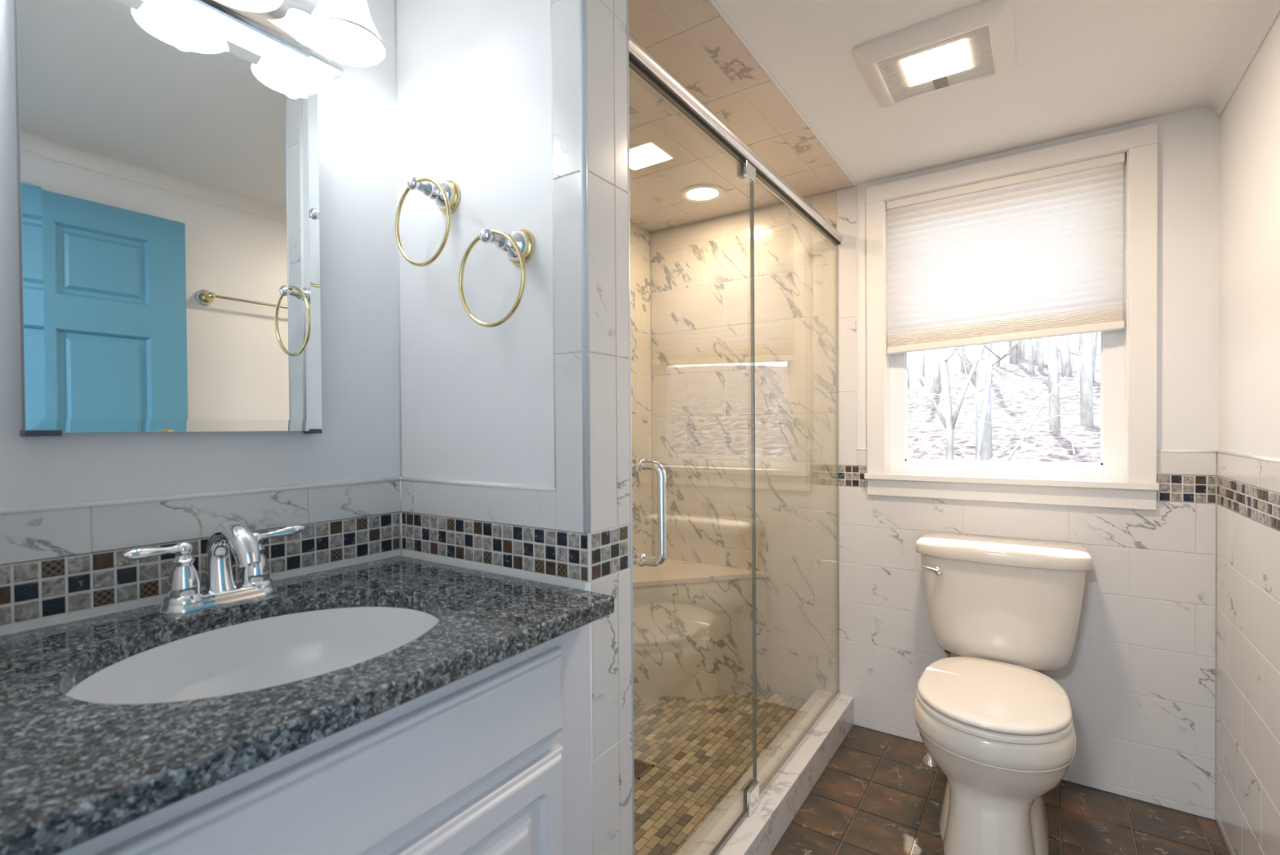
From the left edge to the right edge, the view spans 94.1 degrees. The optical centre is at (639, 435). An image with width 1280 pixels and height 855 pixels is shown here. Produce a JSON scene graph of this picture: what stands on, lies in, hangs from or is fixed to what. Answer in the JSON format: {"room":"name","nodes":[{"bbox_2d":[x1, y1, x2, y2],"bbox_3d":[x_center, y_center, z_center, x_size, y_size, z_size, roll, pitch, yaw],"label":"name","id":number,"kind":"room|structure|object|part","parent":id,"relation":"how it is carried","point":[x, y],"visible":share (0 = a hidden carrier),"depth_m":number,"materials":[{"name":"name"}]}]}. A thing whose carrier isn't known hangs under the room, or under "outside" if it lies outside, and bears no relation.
{"room":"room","nodes":[
{"label":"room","id":0,"kind":"room"},
{"bbox_2d":[0,0,401,635],"bbox_3d":[-0.826,0.112,1.010,0.152,2.150,0.880,0,1,34],"label":"wall","id":1,"kind":"structure","parent":0,"point":[72,504],"depth_m":1.07,"materials":[{"name":"white paint"}]},
{"bbox_2d":[14,0,322,436],"bbox_3d":[-0.741,-0.339,0.987,0.028,0.674,0.408,0,1,34],"label":"wall mirror","id":2,"kind":"object","parent":1,"relation":"attached to","point":[169,239],"visible":1,"depth_m":0.94,"materials":[{"name":"silver mirror"}]},
{"bbox_2d":[168,0,386,79],"bbox_3d":[-0.665,-0.790,0.952,0.193,0.158,0.507,0,1,34],"label":"vanity light bar","id":3,"kind":"object","parent":1,"relation":"attached to","point":[327,37],"visible":1,"depth_m":1.07,"materials":[{"name":"white glass"}]},
{"bbox_3d":[-0.643,-0.770,0.937,0.136,0.112,0.136,0,1,34],"label":"lamp shade","id":4,"kind":"part","parent":3,"relation":"part of","materials":[{"name":"white glass"}]},
{"bbox_3d":[-0.540,-0.772,1.089,0.136,0.112,0.136,0,1,34],"label":"lamp shade","id":5,"kind":"part","parent":3,"relation":"part of","materials":[{"name":"white glass"}]},
{"bbox_3d":[-0.540,-0.773,1.089,0.058,0.087,0.058,0,1,34],"label":"bulb","id":6,"kind":"part","parent":3,"relation":"part of","materials":[{"name":"white glass"}]},
{"bbox_2d":[394,0,635,854],"bbox_3d":[-0.441,0.105,1.337,0.941,2.150,0.139,0,1,34],"label":"wall partition","id":7,"kind":"structure","parent":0,"point":[516,433],"depth_m":1.11,"materials":[{"name":"white paint"}]},
{"bbox_2d":[395,176,460,266],"bbox_3d":[-0.410,-0.425,1.175,0.168,0.190,0.096,0,1,34],"label":"towel ring","id":8,"kind":"object","parent":7,"relation":"attached to","point":[446,195],"visible":1,"depth_m":1.18,"materials":[{"name":"gold metal"}]},
{"bbox_3d":[-0.420,-0.486,1.173,0.053,0.053,0.084,0,1,34],"label":"post","id":9,"kind":"part","parent":8,"relation":"part of","materials":[{"name":"silver metal"}]},
{"bbox_2d":[458,227,534,327],"bbox_3d":[-0.250,-0.287,1.069,0.168,0.190,0.096,0,1,34],"label":"towel ring","id":10,"kind":"object","parent":7,"relation":"attached to","point":[518,245],"visible":1,"depth_m":1.07,"materials":[{"name":"gold metal"}]},
{"bbox_3d":[-0.250,-0.348,1.060,0.053,0.053,0.084,0,1,34],"label":"post","id":11,"kind":"part","parent":10,"relation":"part of","materials":[{"name":"silver metal"}]},
{"bbox_3d":[-0.057,0.105,1.077,0.013,2.150,0.138,0,1,34],"label":"edge trim","id":12,"kind":"part","parent":7,"relation":"part of","materials":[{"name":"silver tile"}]},
{"bbox_2d":[630,222,652,556],"bbox_3d":[-0.408,0.094,2.331,0.120,2.150,1.747,0,1,34],"label":"wall","id":13,"kind":"structure","parent":0,"point":[640,255],"depth_m":2.83,"materials":[{"name":"beige tile"}]},
{"bbox_2d":[633,689,807,854],"bbox_3d":[-0.024,1.168,2.070,0.850,0.102,1.557,0,1,34],"label":"floor","id":14,"kind":"structure","parent":0,"point":[698,749],"depth_m":2.09,"materials":[{"name":"beige tile"}]},
{"bbox_2d":[634,757,653,780],"bbox_3d":[-0.015,1.120,2.003,0.091,0.008,0.093,0,1,34],"label":"floor drain","id":15,"kind":"object","parent":14,"relation":"on","point":[642,767],"visible":0.57,"depth_m":2.00,"materials":[{"name":"silver metal"}]},
{"bbox_2d":[632,555,768,706],"bbox_3d":[0.120,0.858,2.471,0.602,0.522,0.685,0,1,34],"label":"shower bench","id":16,"kind":"object","parent":14,"relation":"on","point":[692,620],"visible":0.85,"depth_m":2.52,"materials":[{"name":"stone"}]},
{"bbox_3d":[0.119,0.606,2.467,0.599,0.018,0.683,0,1,34],"label":"seat","id":17,"kind":"part","parent":16,"relation":"part of","materials":[{"name":"stone"}]},
{"bbox_2d":[675,688,853,854],"bbox_3d":[0.370,1.114,1.801,0.146,0.110,1.519,0,1,34],"label":"shower curb","id":18,"kind":"object","parent":14,"relation":"on","point":[759,833],"visible":0.77,"depth_m":1.83,"materials":[{"name":"white stone"}]},
{"bbox_2d":[628,60,759,854],"bbox_3d":[0.139,0.146,1.434,0.129,1.833,0.662,0,1,34],"label":"shower door","id":19,"kind":"structure","parent":18,"relation":"on","point":[746,171],"depth_m":1.66,"materials":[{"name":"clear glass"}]},
{"bbox_3d":[-0.002,0.158,1.227,0.129,0.222,0.026,0,1,34],"label":"pull handle","id":20,"kind":"part","parent":19,"relation":"part of","materials":[{"name":"silver metal"}]},
{"bbox_2d":[752,172,840,800],"bbox_3d":[0.563,0.146,2.061,0.018,1.817,0.843,0,1,34],"label":"glass panel","id":21,"kind":"object","parent":18,"relation":"on","point":[776,771],"visible":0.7,"depth_m":2.15,"materials":[{"name":"clear glass"}]},
{"bbox_2d":[649,106,1219,819],"bbox_3d":[0.928,0.083,2.401,2.216,2.150,0.132,0,1,34],"label":"wall","id":22,"kind":"structure","parent":0,"point":[1139,677],"depth_m":2.34,"materials":[{"name":"white tile"}]},
{"bbox_2d":[628,32,843,244],"bbox_3d":[0.371,-0.779,1.770,0.044,0.042,1.516,0,1,34],"label":"header rail","id":23,"kind":"object","parent":22,"relation":"attached to","point":[644,60],"visible":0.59,"depth_m":1.48,"materials":[{"name":"silver metal"}]},
{"bbox_2d":[864,123,1159,510],"bbox_3d":[1.277,-0.367,2.138,0.874,1.195,0.164,0,1,34],"label":"window","id":24,"kind":"structure","parent":22,"relation":"in","point":[1125,477],"depth_m":1.99,"materials":[{"name":"white paint"}]},
{"bbox_2d":[886,152,1124,354],"bbox_3d":[1.259,-0.608,2.114,0.716,0.582,0.048,0,1,34],"label":"cellular shade","id":25,"kind":"object","parent":24,"relation":"attached to","point":[1037,254],"visible":1,"depth_m":2.08,"materials":[{"name":"white fabric"}]},
{"bbox_3d":[1.261,-0.342,2.117,0.716,0.049,0.037,0,1,34],"label":"rail","id":26,"kind":"part","parent":25,"relation":"part of","materials":[{"name":"beige fabric"}]},
{"bbox_3d":[1.296,-0.133,2.167,0.690,0.538,0.028,0,1,34],"label":"sash","id":27,"kind":"part","parent":24,"relation":"part of","materials":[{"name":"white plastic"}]},
{"bbox_3d":[1.302,-0.375,2.175,0.728,1.054,0.063,0,1,34],"label":"frame","id":28,"kind":"part","parent":24,"relation":"part of","materials":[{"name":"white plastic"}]},
{"bbox_2d":[628,0,1249,232],"bbox_3d":[-0.367,-1.008,0.488,2.216,0.106,4.722,0,1,34],"label":"ceiling","id":29,"kind":"structure","parent":0,"point":[786,77],"depth_m":1.68,"materials":[{"name":"white paint"}]},
{"bbox_2d":[680,184,725,203],"bbox_3d":[0.254,-0.995,2.419,0.184,0.036,0.184,0,1,34],"label":"recessed light","id":30,"kind":"object","parent":29,"relation":"in","point":[699,193],"visible":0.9,"depth_m":2.41,"materials":[{"name":"white paint"}]},
{"bbox_3d":[0.402,-0.977,1.686,0.008,0.006,1.617,0,1,34],"label":"edge trim","id":31,"kind":"part","parent":29,"relation":"part of","materials":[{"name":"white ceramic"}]},
{"bbox_2d":[853,0,1017,107],"bbox_3d":[0.771,-0.969,1.546,0.343,0.024,0.332,0,1,34],"label":"recessed light","id":32,"kind":"object","parent":29,"relation":"in","point":[976,42],"visible":1,"depth_m":1.50,"materials":[{"name":"white plastic"}]},
{"bbox_2d":[876,26,994,101],"bbox_3d":[0.776,-0.969,1.559,0.250,0.012,0.228,0,1,34],"label":"grille","id":33,"kind":"object","parent":32,"relation":"attached to","point":[966,57],"depth_m":1.55,"materials":[{"name":"white plastic"}]},
{"bbox_2d":[944,648,951,657],"bbox_3d":[1.078,0.771,2.139,0.031,0.031,0.060,-1,1,-27],"label":"supply valve","id":34,"kind":"object","parent":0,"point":[948,652],"depth_m":2.13,"materials":[{"name":"silver metal"}]},
{"bbox_2d":[770,724,1231,854],"bbox_3d":[-0.202,1.239,0.413,1.856,0.100,4.722,0,1,34],"label":"floor","id":35,"kind":"structure","parent":0,"point":[877,794],"depth_m":1.82,"materials":[{"name":"brown tile"}]},
{"bbox_2d":[56,622,591,854],"bbox_3d":[-0.502,0.743,0.861,0.555,0.887,0.732,0,1,34],"label":"vanity cabinet","id":36,"kind":"object","parent":35,"relation":"on","point":[495,759],"visible":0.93,"depth_m":0.74,"materials":[{"name":"white paint"}]},
{"bbox_2d":[0,555,613,854],"bbox_3d":[-0.494,0.284,0.849,0.592,0.030,0.736,0,1,34],"label":"countertop","id":37,"kind":"structure","parent":36,"relation":"on","point":[73,772],"depth_m":0.63,"materials":[{"name":"grey stone"}]},
{"bbox_2d":[122,520,305,613],"bbox_3d":[-0.676,0.202,0.967,0.200,0.134,0.167,-1,1,-16],"label":"sink faucet","id":38,"kind":"object","parent":37,"relation":"on","point":[184,593],"visible":1,"depth_m":0.94,"materials":[{"name":"silver metal"}]},
{"bbox_3d":[-0.729,0.178,0.902,0.025,0.026,0.090,0,1,27],"label":"lever handle","id":39,"kind":"part","parent":38,"relation":"part of","materials":[{"name":"silver metal"}]},
{"bbox_3d":[-0.685,0.260,0.975,0.060,0.018,0.164,0,1,34],"label":"plate","id":40,"kind":"part","parent":38,"relation":"part of","materials":[{"name":"silver metal"}]},
{"bbox_3d":[-0.648,0.199,0.948,0.140,0.127,0.044,0,1,34],"label":"spout","id":41,"kind":"part","parent":38,"relation":"part of","materials":[{"name":"silver metal"}]},
{"bbox_3d":[-0.635,0.174,1.040,0.025,0.029,0.090,0,1,42],"label":"lever handle","id":42,"kind":"part","parent":38,"relation":"part of","materials":[{"name":"silver metal"}]},
{"bbox_2d":[65,606,439,703],"bbox_3d":[-0.492,0.379,0.821,0.422,0.160,0.488,0,1,34],"label":"undermount sink","id":43,"kind":"object","parent":37,"relation":"in","point":[273,651],"visible":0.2,"depth_m":0.95,"materials":[{"name":"white ceramic"}]},
{"bbox_3d":[-0.213,0.774,0.809,0.019,0.562,0.332,0,1,34],"label":"cabinet door","id":44,"kind":"part","parent":36,"relation":"part of","materials":[{"name":"white paint"}]},
{"bbox_2d":[921,751,937,766],"bbox_3d":[0.995,1.129,2.099,0.081,0.060,0.060,-1,1,-27],"label":"supply valve","id":45,"kind":"object","parent":35,"relation":"on","point":[927,758],"depth_m":2.11,"materials":[{"name":"silver metal"}]},
{"bbox_2d":[913,532,1092,854],"bbox_3d":[1.069,0.762,1.798,0.492,0.805,0.699,0,1,34],"label":"toilet","id":46,"kind":"object","parent":35,"relation":"on","point":[1001,731],"visible":1,"depth_m":1.74,"materials":[{"name":"beige ceramic"}]},
{"bbox_3d":[0.991,0.454,2.017,0.061,0.031,0.020,0,1,34],"label":"flush lever","id":47,"kind":"part","parent":46,"relation":"part of","materials":[{"name":"silver metal"}]},
{"bbox_3d":[1.009,0.756,1.710,0.376,0.017,0.487,0,1,34],"label":"seat","id":48,"kind":"part","parent":46,"relation":"part of","materials":[{"name":"white plastic"}]},
{"bbox_3d":[1.011,0.733,1.713,0.374,0.020,0.492,0,1,34],"label":"lid","id":49,"kind":"part","parent":46,"relation":"part of","materials":[{"name":"white plastic"}]},
{"bbox_3d":[1.202,0.579,1.994,0.464,0.340,0.198,0,1,34],"label":"tank","id":50,"kind":"part","parent":46,"relation":"part of","materials":[{"name":"beige ceramic"}]},
{"bbox_3d":[1.199,0.383,1.990,0.492,0.054,0.225,0,1,34],"label":"tank lid","id":51,"kind":"part","parent":46,"relation":"part of","materials":[{"name":"beige ceramic"}]},
{"bbox_2d":[1215,12,1279,854],"bbox_3d":[1.108,0.101,0.763,0.122,2.150,2.642,0,1,34],"label":"wall","id":52,"kind":"structure","parent":0,"point":[1247,790],"depth_m":1.51,"materials":[{"name":"white paint"}]},
{"bbox_2d":[1197,0,1279,118],"bbox_3d":[1.032,-0.952,0.794,0.048,0.045,2.397,0,1,34],"label":"trim","id":53,"kind":"structure","parent":52,"relation":"attached to","point":[1259,16],"depth_m":1.50,"materials":[{"name":"white paint"}]},
{"label":"outside","id":54,"kind":"structure","parent":0,"visible":0},
{"bbox_2d":[906,344,1100,462],"bbox_3d":[11.180,-1.868,18.597,52.000,6.082,38.000,0,1,34],"label":"hillside","id":55,"kind":"structure","parent":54,"point":[927,440],"depth_m":10.44,"materials":[{"name":"white snow"}]},
{"bbox_2d":[906,352,909,387],"bbox_3d":[7.849,-5.443,17.380,1.832,8.436,1.229,-1,1,-19],"label":"bare tree","id":56,"kind":"object","parent":55,"relation":"on","point":[908,376],"visible":0.02,"depth_m":17.49,"materials":[{"name":"grey plant"}]},
{"bbox_2d":[920,350,924,381],"bbox_3d":[9.917,-7.532,21.171,1.769,11.555,1.609,0,1,34],"label":"bare tree","id":57,"kind":"object","parent":55,"relation":"on","point":[922,353],"visible":0.02,"depth_m":20.96,"materials":[{"name":"grey plant"}]},
{"bbox_2d":[932,349,941,391],"bbox_3d":[7.409,-5.045,15.087,1.021,8.133,2.758,0,1,34],"label":"bare tree","id":58,"kind":"object","parent":55,"relation":"on","point":[935,354],"visible":0.02,"depth_m":14.87,"materials":[{"name":"grey plant"}]},
{"bbox_2d":[908,343,986,459],"bbox_3d":[3.190,-2.745,6.454,1.562,6.998,1.784,-1,1,-26],"label":"bare tree","id":59,"kind":"object","parent":55,"relation":"on","point":[949,422],"visible":0.14,"depth_m":6.44,"materials":[{"name":"grey plant"}]},
{"bbox_2d":[960,346,964,371],"bbox_3d":[11.539,-6.499,20.674,1.137,8.750,1.745,-1,1,-33],"label":"bare tree","id":60,"kind":"object","parent":55,"relation":"on","point":[962,368],"visible":0.02,"depth_m":20.87,"materials":[{"name":"grey plant"}]},
{"bbox_2d":[954,343,992,460],"bbox_3d":[3.829,-3.968,6.459,2.977,9.004,2.619,0,1,-3],"label":"bare tree","id":61,"kind":"object","parent":55,"relation":"on","point":[979,380],"visible":0.02,"depth_m":6.73,"materials":[{"name":"grey plant"}]},
{"bbox_2d":[995,342,1000,366],"bbox_3d":[11.962,-6.281,19.924,1.384,8.218,1.023,-1,1,-26],"label":"bare tree","id":62,"kind":"object","parent":55,"relation":"on","point":[998,344],"visible":0.02,"depth_m":19.89,"materials":[{"name":"grey plant"}]},
{"bbox_2d":[906,374,1100,459],"bbox_3d":[4.785,-0.144,10.749,9.417,2.624,14.603,0,1,34],"label":"fallen branches","id":63,"kind":"object","parent":55,"relation":"on","point":[994,380],"visible":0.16,"depth_m":9.52,"materials":[{"name":"grey plant"}]},
{"bbox_2d":[1008,341,1012,364],"bbox_3d":[12.638,-6.517,20.544,1.141,8.370,1.983,0,1,17],"label":"bare tree","id":64,"kind":"object","parent":55,"relation":"on","point":[1009,342],"visible":0.02,"depth_m":20.68,"materials":[{"name":"grey plant"}]},
{"bbox_2d":[1011,340,1017,364],"bbox_3d":[12.690,-7.154,20.240,1.019,9.691,2.433,-1,1,-16],"label":"bare tree","id":65,"kind":"object","parent":55,"relation":"on","point":[1014,355],"visible":0.02,"depth_m":20.26,"materials":[{"name":"grey plant"}]},
{"bbox_2d":[955,339,1079,461],"bbox_3d":[2.908,-0.149,5.054,1.493,2.590,1.115,-1,1,-23],"label":"bare tree","id":66,"kind":"object","parent":55,"relation":"on","point":[993,349],"visible":0.48,"depth_m":4.97,"materials":[{"name":"grey plant"}]},
{"bbox_2d":[1016,340,1021,363],"bbox_3d":[12.967,-8.007,20.136,2.317,11.384,1.700,0,1,34],"label":"bare tree","id":67,"kind":"object","parent":55,"relation":"on","point":[1018,346],"visible":0.02,"depth_m":20.27,"materials":[{"name":"grey plant"}]},
{"bbox_2d":[1020,339,1025,359],"bbox_3d":[15.454,-7.953,23.533,1.484,10.042,2.289,-1,1,-39],"label":"bare tree","id":68,"kind":"object","parent":55,"relation":"on","point":[1023,343],"visible":0.02,"depth_m":23.95,"materials":[{"name":"grey plant"}]},
{"bbox_2d":[1027,338,1034,374],"bbox_3d":[10.720,-7.314,17.061,1.266,11.482,1.754,0,1,34],"label":"bare tree","id":69,"kind":"object","parent":55,"relation":"on","point":[1030,340],"visible":0.02,"depth_m":16.84,"materials":[{"name":"grey plant"}]},
{"bbox_2d":[1032,338,1037,362],"bbox_3d":[12.679,-6.356,18.933,1.087,8.284,1.880,0,1,44],"label":"bare tree","id":70,"kind":"object","parent":55,"relation":"on","point":[1035,340],"visible":0.02,"depth_m":19.04,"materials":[{"name":"grey plant"}]},
{"bbox_2d":[1037,337,1043,372],"bbox_3d":[11.591,-5.888,17.065,1.078,8.422,1.280,-1,1,-23],"label":"bare tree","id":71,"kind":"object","parent":55,"relation":"on","point":[1040,340],"visible":0.02,"depth_m":16.99,"materials":[{"name":"grey plant"}]},
{"bbox_2d":[1047,336,1060,433],"bbox_3d":[5.305,-4.386,7.595,1.606,9.002,1.892,0,1,-1],"label":"bare tree","id":72,"kind":"object","parent":55,"relation":"on","point":[1052,342],"visible":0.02,"depth_m":7.58,"materials":[{"name":"grey plant"}]},
{"bbox_2d":[1058,334,1072,377],"bbox_3d":[10.163,-6.258,15.075,2.148,9.974,2.144,0,1,-2],"label":"bare tree","id":73,"kind":"object","parent":55,"relation":"on","point":[1065,360],"visible":0.02,"depth_m":14.75,"materials":[{"name":"grey plant"}]},
{"bbox_2d":[1078,333,1079,350],"bbox_3d":[16.964,-8.511,23.160,1.847,10.608,1.240,-1,1,-10],"label":"bare tree","id":74,"kind":"object","parent":55,"relation":"on","point":[1078,334],"visible":0.02,"depth_m":23.25,"materials":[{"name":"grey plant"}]},
{"bbox_2d":[1080,332,1093,426],"bbox_3d":[6.004,-4.464,7.722,1.580,9.004,1.832,-1,1,-20],"label":"bare tree","id":75,"kind":"object","parent":55,"relation":"on","point":[1086,416],"visible":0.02,"depth_m":7.92,"materials":[{"name":"grey plant"}]},
{"bbox_2d":[1092,332,1097,381],"bbox_3d":[9.238,-6.108,11.978,2.516,10.291,2.252,0,1,34],"label":"bare tree","id":76,"kind":"object","parent":55,"relation":"on","point":[1095,335],"visible":0.02,"depth_m":11.88,"materials":[{"name":"grey plant"}]}
]}

